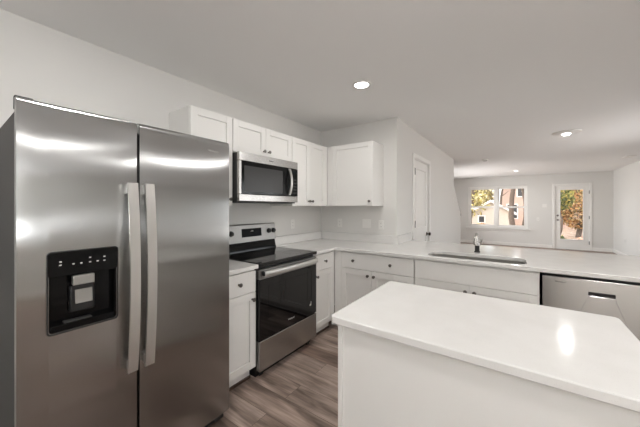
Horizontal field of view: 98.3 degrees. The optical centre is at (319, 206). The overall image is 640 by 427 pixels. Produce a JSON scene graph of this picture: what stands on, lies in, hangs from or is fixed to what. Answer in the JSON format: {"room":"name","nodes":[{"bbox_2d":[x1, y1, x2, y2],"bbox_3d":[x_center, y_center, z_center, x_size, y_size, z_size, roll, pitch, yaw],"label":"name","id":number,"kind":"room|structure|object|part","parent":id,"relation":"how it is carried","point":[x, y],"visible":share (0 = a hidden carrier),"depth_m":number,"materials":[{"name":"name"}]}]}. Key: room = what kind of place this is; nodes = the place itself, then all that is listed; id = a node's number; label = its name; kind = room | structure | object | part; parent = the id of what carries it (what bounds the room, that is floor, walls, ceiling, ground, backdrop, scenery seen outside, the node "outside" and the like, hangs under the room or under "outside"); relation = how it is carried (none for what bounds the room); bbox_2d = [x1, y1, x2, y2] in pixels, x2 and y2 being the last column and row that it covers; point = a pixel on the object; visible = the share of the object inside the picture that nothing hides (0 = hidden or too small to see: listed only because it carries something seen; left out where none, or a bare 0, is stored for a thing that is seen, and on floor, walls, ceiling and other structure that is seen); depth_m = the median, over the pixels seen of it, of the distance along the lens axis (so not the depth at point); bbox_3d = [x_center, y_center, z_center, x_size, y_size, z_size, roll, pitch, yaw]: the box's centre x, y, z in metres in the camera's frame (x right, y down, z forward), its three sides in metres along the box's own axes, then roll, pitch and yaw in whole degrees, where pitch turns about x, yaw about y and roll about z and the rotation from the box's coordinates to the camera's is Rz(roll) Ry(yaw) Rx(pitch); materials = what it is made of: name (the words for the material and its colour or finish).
{"room":"kitchen","nodes":[
{"label":"kitchen","id":0,"kind":"room"},
{"bbox_2d":[0,9,320,236],"bbox_3d":[1.021,0.143,5.475,0.120,2.443,13.863,0,0,36],"label":"wall","id":1,"kind":"structure","parent":0,"point":[41,63],"depth_m":1.92,"materials":[{"name":"white paint"}]},
{"bbox_2d":[169,105,232,205],"bbox_3d":[-0.968,-0.383,2.282,0.351,0.750,0.374,0,0,36],"label":"upper cabinet","id":2,"kind":"object","parent":1,"relation":"attached to","point":[192,120],"visible":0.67,"depth_m":2.18,"materials":[{"name":"white paint"}]},
{"bbox_3d":[-0.859,-0.383,2.204,0.020,0.744,0.370,0,0,36],"label":"door","id":3,"kind":"part","parent":2,"relation":"part of","materials":[{"name":"white paint"}]},
{"bbox_2d":[232,118,291,161],"bbox_3d":[-0.638,-0.614,2.744,0.351,0.287,0.757,0,0,36],"label":"upper cabinet","id":4,"kind":"object","parent":1,"relation":"attached to","point":[246,137],"visible":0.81,"depth_m":2.61,"materials":[{"name":"white paint"}]},
{"bbox_3d":[-0.638,-0.614,2.513,0.020,0.281,0.374,0,0,36],"label":"door","id":5,"kind":"part","parent":4,"relation":"part of","materials":[{"name":"white paint"}]},
{"bbox_2d":[232,151,297,203],"bbox_3d":[-0.599,-0.250,2.716,0.445,0.430,0.757,0,0,36],"label":"microwave","id":6,"kind":"object","parent":4,"relation":"attached to","point":[255,178],"visible":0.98,"depth_m":2.53,"materials":[{"name":"silver metal"}]},
{"bbox_3d":[-0.614,-0.041,2.728,0.312,0.012,0.757,0,0,36],"label":"vent panel","id":7,"kind":"part","parent":6,"relation":"part of","materials":[{"name":"black plastic"}]},
{"bbox_3d":[-0.509,-0.250,2.564,0.029,0.282,0.558,0,0,36],"label":"door","id":8,"kind":"part","parent":6,"relation":"part of","materials":[{"name":"black glass"}]},
{"bbox_3d":[-0.297,-0.251,2.792,0.041,0.267,0.030,0,0,36],"label":"handle","id":9,"kind":"part","parent":6,"relation":"part of","materials":[{"name":"grey metal"}]},
{"bbox_3d":[-0.296,-0.250,2.861,0.029,0.282,0.170,0,0,36],"label":"control panel","id":10,"kind":"part","parent":6,"relation":"part of","materials":[{"name":"black"}]},
{"bbox_3d":[-0.419,-0.614,2.820,0.020,0.281,0.374,0,0,36],"label":"door","id":11,"kind":"part","parent":4,"relation":"part of","materials":[{"name":"white paint"}]},
{"bbox_2d":[291,219,294,228],"bbox_3d":[-0.341,0.216,3.457,0.008,0.114,0.070,0,0,36],"label":"outlet","id":12,"kind":"object","parent":1,"relation":"attached to","point":[292,220],"visible":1,"depth_m":3.45,"materials":[{"name":"white plastic"}]},
{"bbox_2d":[271,137,326,205],"bbox_3d":[-0.221,-0.383,3.327,0.351,0.750,0.670,0,0,36],"label":"upper cabinet","id":13,"kind":"object","parent":1,"relation":"attached to","point":[311,158],"visible":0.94,"depth_m":3.23,"materials":[{"name":"white paint"}]},
{"bbox_3d":[-0.215,-0.383,3.105,0.020,0.744,0.309,0,0,36],"label":"door","id":14,"kind":"part","parent":13,"relation":"part of","materials":[{"name":"white paint"}]},
{"bbox_3d":[-0.032,-0.383,3.360,0.020,0.744,0.313,0,0,36],"label":"door","id":15,"kind":"part","parent":13,"relation":"part of","materials":[{"name":"white paint"}]},
{"bbox_2d":[275,231,411,245],"bbox_3d":[0.319,0.400,3.612,1.852,0.102,0.761,0,0,-6],"label":"backsplash","id":16,"kind":"structure","parent":1,"relation":"attached to","point":[387,239],"depth_m":3.54,"materials":[{"name":"white stone"}]},
{"bbox_2d":[0,0,639,178],"bbox_3d":[2.951,-1.138,4.096,4.864,0.120,13.863,0,0,36],"label":"ceiling","id":17,"kind":"structure","parent":0,"point":[492,80],"depth_m":2.04,"materials":[{"name":"white paint"}]},
{"bbox_2d":[352,80,370,88],"bbox_3d":[0.367,-1.074,2.440,0.166,0.008,0.166,0,0,36],"label":"recessed light","id":18,"kind":"object","parent":17,"relation":"in","point":[362,84],"visible":1,"depth_m":2.43,"materials":[{"name":"white plastic"}]},
{"bbox_2d":[551,129,581,135],"bbox_3d":[3.570,-1.056,4.008,0.330,0.045,0.330,0,0,36],"label":"flush ceiling light","id":19,"kind":"object","parent":17,"relation":"attached to","point":[572,131],"visible":1,"depth_m":3.96,"materials":[{"name":"white plastic"}]},
{"bbox_2d":[321,119,387,304],"bbox_3d":[0.456,0.143,3.723,0.998,2.443,0.115,0,0,36],"label":"wall","id":20,"kind":"structure","parent":0,"point":[377,131],"depth_m":3.62,"materials":[{"name":"white paint"}]},
{"bbox_2d":[338,219,341,226],"bbox_3d":[0.271,0.220,3.779,0.070,0.114,0.008,0,0,36],"label":"outlet","id":21,"kind":"object","parent":20,"relation":"attached to","point":[339,220],"visible":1,"depth_m":3.77,"materials":[{"name":"white plastic"}]},
{"bbox_2d":[327,141,382,205],"bbox_3d":[0.429,-0.383,3.453,0.623,0.750,0.351,0,0,36],"label":"upper cabinet","id":22,"kind":"object","parent":20,"relation":"attached to","point":[355,170],"visible":1,"depth_m":3.32,"materials":[{"name":"white paint"}]},
{"bbox_2d":[362,219,370,227],"bbox_3d":[0.596,0.215,3.546,0.116,0.114,0.009,0,0,36],"label":"light switch","id":23,"kind":"object","parent":20,"relation":"attached to","point":[366,223],"visible":1,"depth_m":3.54,"materials":[{"name":"white plastic"}]},
{"bbox_2d":[379,220,383,229],"bbox_3d":[0.759,0.225,3.430,0.070,0.114,0.008,0,0,36],"label":"outlet","id":24,"kind":"object","parent":20,"relation":"attached to","point":[381,222],"visible":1,"depth_m":3.42,"materials":[{"name":"white plastic"}]},
{"bbox_2d":[208,242,614,426],"bbox_3d":[2.951,1.425,4.096,4.864,0.120,13.863,0,0,36],"label":"floor","id":25,"kind":"structure","parent":0,"point":[300,390],"depth_m":2.03,"materials":[{"name":"brown wood"}]},
{"bbox_2d":[0,95,228,426],"bbox_3d":[-1.129,0.473,1.585,0.843,1.784,0.915,0,0,36],"label":"refrigerator","id":26,"kind":"object","parent":25,"relation":"on","point":[114,232],"visible":1,"depth_m":1.25,"materials":[{"name":"grey metal"}]},
{"bbox_3d":[-1.008,0.439,1.178,0.046,1.692,0.393,0,0,36],"label":"freezer door","id":27,"kind":"part","parent":26,"relation":"part of","materials":[{"name":"silver metal"}]},
{"bbox_3d":[-0.997,0.303,1.164,0.028,0.039,0.071,0,0,36],"label":"nozzle plate","id":28,"kind":"part","parent":26,"relation":"part of","materials":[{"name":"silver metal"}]},
{"bbox_3d":[-0.869,0.327,1.283,0.068,0.876,0.041,0,0,36],"label":"door handle","id":29,"kind":"part","parent":26,"relation":"part of","materials":[{"name":"grey metal"}]},
{"bbox_3d":[-0.827,0.327,1.342,0.068,0.876,0.041,0,0,36],"label":"door handle","id":30,"kind":"part","parent":26,"relation":"part of","materials":[{"name":"grey metal"}]},
{"bbox_3d":[-0.738,0.439,1.555,0.046,1.692,0.510,0,0,36],"label":"fridge door","id":31,"kind":"part","parent":26,"relation":"part of","materials":[{"name":"silver metal"}]},
{"bbox_2d":[229,270,255,390],"bbox_3d":[-0.849,0.923,2.187,0.652,0.883,0.372,0,0,36],"label":"base cabinet","id":32,"kind":"object","parent":25,"relation":"on","point":[242,286],"visible":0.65,"depth_m":2.07,"materials":[{"name":"white paint"}]},
{"bbox_3d":[-0.668,1.356,2.058,0.012,0.018,0.372,0,0,36],"label":"shoe moulding","id":33,"kind":"part","parent":32,"relation":"part of","materials":[{"name":"white wood"}]},
{"bbox_3d":[-0.617,0.578,2.021,0.020,0.163,0.366,0,0,36],"label":"drawer","id":34,"kind":"part","parent":32,"relation":"part of","materials":[{"name":"white paint"}]},
{"bbox_2d":[229,259,257,274],"bbox_3d":[-0.851,0.415,2.190,0.649,0.132,0.374,0,0,36],"label":"countertop","id":35,"kind":"structure","parent":32,"relation":"on","point":[235,267],"depth_m":2.09,"materials":[{"name":"white stone"}]},
{"bbox_2d":[229,222,317,376],"bbox_3d":[-0.484,0.771,2.626,0.683,1.188,0.755,0,0,36],"label":"range","id":36,"kind":"object","parent":25,"relation":"on","point":[285,291],"visible":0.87,"depth_m":2.46,"materials":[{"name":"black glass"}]},
{"bbox_2d":[229,247,316,266],"bbox_3d":[-0.472,0.457,2.618,0.548,0.028,0.754,0,0,36],"label":"cooktop","id":37,"kind":"object","parent":36,"relation":"in","point":[262,256],"depth_m":2.57,"materials":[{"name":"black glass"}]},
{"bbox_3d":[-0.270,1.179,2.474,0.042,0.236,0.747,0,0,36],"label":"storage drawer","id":38,"kind":"part","parent":36,"relation":"part of","materials":[{"name":"silver metal"}]},
{"bbox_3d":[-0.270,0.814,2.474,0.042,0.476,0.747,0,0,36],"label":"oven door","id":39,"kind":"part","parent":36,"relation":"part of","materials":[{"name":"black glass"}]},
{"bbox_3d":[-0.269,0.536,2.473,0.044,0.078,0.747,0,0,36],"label":"door trim","id":40,"kind":"part","parent":36,"relation":"part of","materials":[{"name":"silver metal"}]},
{"bbox_3d":[-0.223,0.528,2.440,0.042,0.045,0.696,0,0,36],"label":"door handle","id":41,"kind":"part","parent":36,"relation":"part of","materials":[{"name":"grey metal"}]},
{"bbox_2d":[313,251,333,335],"bbox_3d":[-0.188,0.923,3.111,0.652,0.883,0.376,0,0,36],"label":"base cabinet","id":42,"kind":"object","parent":25,"relation":"on","point":[325,265],"visible":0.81,"depth_m":2.95,"materials":[{"name":"white paint"}]},
{"bbox_3d":[-0.008,1.356,2.982,0.012,0.018,0.376,0,0,36],"label":"shoe moulding","id":43,"kind":"part","parent":42,"relation":"part of","materials":[{"name":"white wood"}]},
{"bbox_3d":[0.033,0.578,2.930,0.020,0.163,0.332,0,0,36],"label":"drawer","id":44,"kind":"part","parent":42,"relation":"part of","materials":[{"name":"white paint"}]},
{"bbox_3d":[0.033,0.957,2.930,0.020,0.586,0.332,0,0,36],"label":"door","id":45,"kind":"part","parent":42,"relation":"part of","materials":[{"name":"white paint"}]},
{"bbox_2d":[275,231,639,282],"bbox_3d":[1.243,0.415,2.790,3.358,0.132,1.518,0,0,36],"label":"countertop","id":46,"kind":"structure","parent":42,"relation":"on","point":[583,264],"depth_m":2.66,"materials":[{"name":"white stone"}]},
{"bbox_2d":[473,233,482,252],"bbox_3d":[1.536,0.353,2.687,0.081,0.194,0.170,0,0,36],"label":"faucet","id":47,"kind":"object","parent":46,"relation":"on","point":[476,242],"visible":1,"depth_m":2.70,"materials":[{"name":"grey metal"}]},
{"bbox_3d":[1.523,0.299,2.692,0.032,0.086,0.154,0,0,36],"label":"spout","id":48,"kind":"part","parent":47,"relation":"part of","materials":[{"name":"silver metal"}]},
{"bbox_2d":[431,254,525,263],"bbox_3d":[1.389,0.581,2.488,0.806,0.198,0.396,0,0,36],"label":"sink","id":49,"kind":"object","parent":46,"relation":"in","point":[438,255],"visible":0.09,"depth_m":2.60,"materials":[{"name":"silver metal"}]},
{"bbox_2d":[331,250,414,325],"bbox_3d":[0.654,0.923,3.105,0.973,0.883,0.652,0,0,36],"label":"base cabinet","id":50,"kind":"object","parent":25,"relation":"on","point":[357,275],"visible":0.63,"depth_m":2.89,"materials":[{"name":"white paint"}]},
{"bbox_3d":[0.386,0.957,2.946,0.352,0.586,0.020,0,0,36],"label":"door","id":51,"kind":"part","parent":50,"relation":"part of","materials":[{"name":"white paint"}]},
{"bbox_3d":[0.562,0.578,2.821,0.785,0.163,0.020,0,0,36],"label":"drawer","id":52,"kind":"part","parent":50,"relation":"part of","materials":[{"name":"white paint"}]},
{"bbox_3d":[0.707,0.957,2.717,0.430,0.586,0.020,0,0,36],"label":"door","id":53,"kind":"part","parent":50,"relation":"part of","materials":[{"name":"white paint"}]},
{"bbox_2d":[415,259,539,304],"bbox_3d":[1.426,0.923,2.554,0.917,0.883,0.652,0,0,36],"label":"base cabinet","id":54,"kind":"object","parent":25,"relation":"on","point":[502,283],"visible":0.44,"depth_m":2.27,"materials":[{"name":"white paint"}]},
{"bbox_3d":[1.074,0.957,2.455,0.454,0.586,0.020,0,0,36],"label":"door","id":55,"kind":"part","parent":54,"relation":"part of","materials":[{"name":"white paint"}]},
{"bbox_3d":[1.446,0.957,2.189,0.454,0.586,0.020,0,0,36],"label":"door","id":56,"kind":"part","parent":54,"relation":"part of","materials":[{"name":"white paint"}]},
{"bbox_2d":[338,325,639,426],"bbox_3d":[0.624,0.923,1.130,0.914,0.883,0.616,0,0,36],"label":"base cabinet","id":57,"kind":"object","parent":25,"relation":"on","point":[382,382],"visible":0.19,"depth_m":0.93,"materials":[{"name":"white paint"}]},
{"bbox_3d":[0.088,0.923,1.147,0.020,0.883,0.020,0,0,36],"label":"corner trim","id":58,"kind":"part","parent":57,"relation":"part of","materials":[{"name":"white paint"}]},
{"bbox_2d":[332,281,639,412],"bbox_3d":[0.628,0.466,1.135,0.970,0.030,0.667,0,0,36],"label":"countertop","id":59,"kind":"structure","parent":57,"relation":"on","point":[589,355],"depth_m":0.97,"materials":[{"name":"white stone"}]},
{"bbox_2d":[540,272,639,340],"bbox_3d":[2.044,0.929,2.102,0.586,0.872,0.616,0,0,36],"label":"dishwasher","id":60,"kind":"object","parent":25,"relation":"on","point":[620,300],"visible":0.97,"depth_m":1.87,"materials":[{"name":"silver metal"}]},
{"bbox_3d":[1.887,0.592,1.855,0.127,0.024,0.018,0,0,36],"label":"pocket handle","id":61,"kind":"part","parent":60,"relation":"part of","materials":[{"name":"black plastic"}]},
{"bbox_2d":[388,117,460,243],"bbox_3d":[2.201,0.143,5.208,0.115,2.443,4.560,0,0,36],"label":"wall","id":62,"kind":"structure","parent":0,"point":[403,141],"depth_m":3.81,"materials":[{"name":"white paint"}]},
{"bbox_2d":[413,153,430,240],"bbox_3d":[1.511,0.310,4.198,0.166,2.110,0.910,0,0,36],"label":"door","id":63,"kind":"structure","parent":62,"relation":"in","point":[421,166],"depth_m":4.22,"materials":[{"name":"white paint"}]},
{"bbox_3d":[1.521,-0.123,4.191,0.009,0.785,0.464,0,0,36],"label":"raised panel","id":64,"kind":"part","parent":63,"relation":"part of","materials":[{"name":"white paint"}]},
{"bbox_2d":[454,171,612,250],"bbox_3d":[6.938,0.143,9.674,4.624,2.443,0.150,0,0,36],"label":"wall","id":65,"kind":"structure","parent":0,"point":[540,187],"depth_m":9.20,"materials":[{"name":"white paint"}]},
{"bbox_2d":[466,185,529,231],"bbox_3d":[6.391,0.062,10.019,1.945,1.605,0.185,0,0,36],"label":"window","id":66,"kind":"structure","parent":65,"relation":"in","point":[496,227],"depth_m":10.01,"materials":[{"name":"white paint"}]},
{"bbox_3d":[6.067,-0.324,10.332,0.792,0.732,0.028,0,0,36],"label":"sash","id":67,"kind":"part","parent":66,"relation":"part of","materials":[{"name":"white paint"}]},
{"bbox_3d":[6.049,0.344,10.308,0.792,0.722,0.028,0,0,36],"label":"sash","id":68,"kind":"part","parent":66,"relation":"part of","materials":[{"name":"clear glass"}]},
{"bbox_3d":[6.368,0.815,9.986,1.945,0.100,0.105,0,0,36],"label":"sill","id":69,"kind":"part","parent":66,"relation":"part of","materials":[{"name":"white paint"}]},
{"bbox_3d":[6.793,-0.324,9.813,0.792,0.732,0.028,0,0,36],"label":"sash","id":70,"kind":"part","parent":66,"relation":"part of","materials":[{"name":"white paint"}]},
{"bbox_3d":[6.776,0.344,9.789,0.792,0.722,0.028,0,0,36],"label":"sash","id":71,"kind":"part","parent":66,"relation":"part of","materials":[{"name":"clear glass"}]},
{"bbox_2d":[461,239,612,251],"bbox_3d":[6.884,1.310,9.612,4.610,0.110,0.014,0,0,36],"label":"baseboard","id":72,"kind":"structure","parent":65,"relation":"attached to","point":[462,240],"depth_m":9.52,"materials":[{"name":"white paint"}]},
{"bbox_2d":[553,183,591,250],"bbox_3d":[8.043,0.312,8.841,0.938,2.105,0.182,0,0,36],"label":"door","id":73,"kind":"structure","parent":65,"relation":"in","point":[572,244],"depth_m":8.77,"materials":[{"name":"white paint"}]},
{"bbox_3d":[8.020,0.250,8.818,0.600,1.640,0.010,0,0,36],"label":"glass trim","id":74,"kind":"part","parent":73,"relation":"part of","materials":[{"name":"white paint"}]},
{"bbox_2d":[613,161,639,255],"bbox_3d":[4.882,0.143,2.716,0.120,2.443,13.863,0,0,36],"label":"wall","id":75,"kind":"structure","parent":0,"point":[626,180],"depth_m":7.21,"materials":[{"name":"white paint"}]},
{"bbox_2d":[613,249,626,254],"bbox_3d":[4.819,1.310,2.743,0.014,0.110,13.593,0,0,36],"label":"baseboard","id":76,"kind":"structure","parent":75,"relation":"attached to","point":[614,250],"depth_m":7.81,"materials":[{"name":"white paint"}]},
{"label":"outside","id":77,"kind":"structure","parent":0,"visible":0},
{"bbox_2d":[561,228,582,238],"bbox_3d":[14.551,1.765,24.307,120.000,0.100,130.000,0,0,36],"label":"ground","id":78,"kind":"structure","parent":77,"point":[568,233],"depth_m":17.72,"materials":[{"name":"beige concrete"}]},
{"bbox_2d":[471,190,489,223],"bbox_3d":[10.756,-1.777,19.640,2.416,7.025,2.375,0,0,36],"label":"tree","id":79,"kind":"object","parent":78,"relation":"on","point":[473,192],"visible":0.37,"depth_m":19.44,"materials":[{"name":"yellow plant"}]},
{"bbox_2d":[471,189,493,205],"bbox_3d":[15.193,-1.435,27.521,3.961,6.347,3.872,0,0,42],"label":"tree","id":80,"kind":"object","parent":78,"relation":"on","point":[490,192],"visible":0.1,"depth_m":26.20,"materials":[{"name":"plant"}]},
{"bbox_2d":[472,200,516,224],"bbox_3d":[13.585,0.600,22.130,3.200,2.230,3.050,0,0,29],"label":"garage","id":81,"kind":"structure","parent":78,"relation":"on","point":[487,217],"depth_m":21.11,"materials":[{"name":"beige"}]},
{"bbox_3d":[12.468,0.965,21.338,0.350,0.450,0.010,0,0,29],"label":"pane","id":82,"kind":"part","parent":81,"relation":"part of","materials":[{"name":"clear glass"}]},
{"bbox_2d":[500,189,506,204],"bbox_3d":[15.847,-1.778,24.124,1.661,7.022,1.672,0,0,36],"label":"tree","id":83,"kind":"object","parent":78,"relation":"on","point":[501,194],"visible":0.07,"depth_m":24.11,"materials":[{"name":"brown plant"}]},
{"bbox_2d":[508,189,515,224],"bbox_3d":[11.852,-2.776,16.976,3.914,9.026,3.714,0,0,36],"label":"tree","id":84,"kind":"object","parent":78,"relation":"on","point":[512,193],"visible":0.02,"depth_m":16.98,"materials":[{"name":"brown plant"}]},
{"bbox_2d":[521,188,523,224],"bbox_3d":[14.116,-2.277,19.092,1.663,8.023,1.664,0,0,36],"label":"tree","id":85,"kind":"object","parent":78,"relation":"on","point":[522,190],"visible":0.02,"depth_m":19.07,"materials":[{"name":"brown plant"}]},
{"bbox_2d":[502,189,575,227],"bbox_3d":[21.767,-2.675,26.494,7.700,8.780,8.650,0,0,36],"label":"house","id":86,"kind":"structure","parent":78,"relation":"on","point":[518,200],"depth_m":24.60,"materials":[{"name":"beige"}]},
{"bbox_2d":[560,190,574,235],"bbox_3d":[11.944,-0.378,13.860,1.276,4.221,1.334,0,0,36],"label":"tree","id":87,"kind":"object","parent":78,"relation":"on","point":[566,196],"visible":0.38,"depth_m":13.56,"materials":[{"name":"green plant"}]},
{"bbox_2d":[560,190,582,236],"bbox_3d":[14.422,-0.631,15.298,2.559,4.747,2.580,0,0,36],"label":"tree","id":88,"kind":"object","parent":78,"relation":"on","point":[571,214],"visible":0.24,"depth_m":15.05,"materials":[{"name":"brown plant"}]}
]}

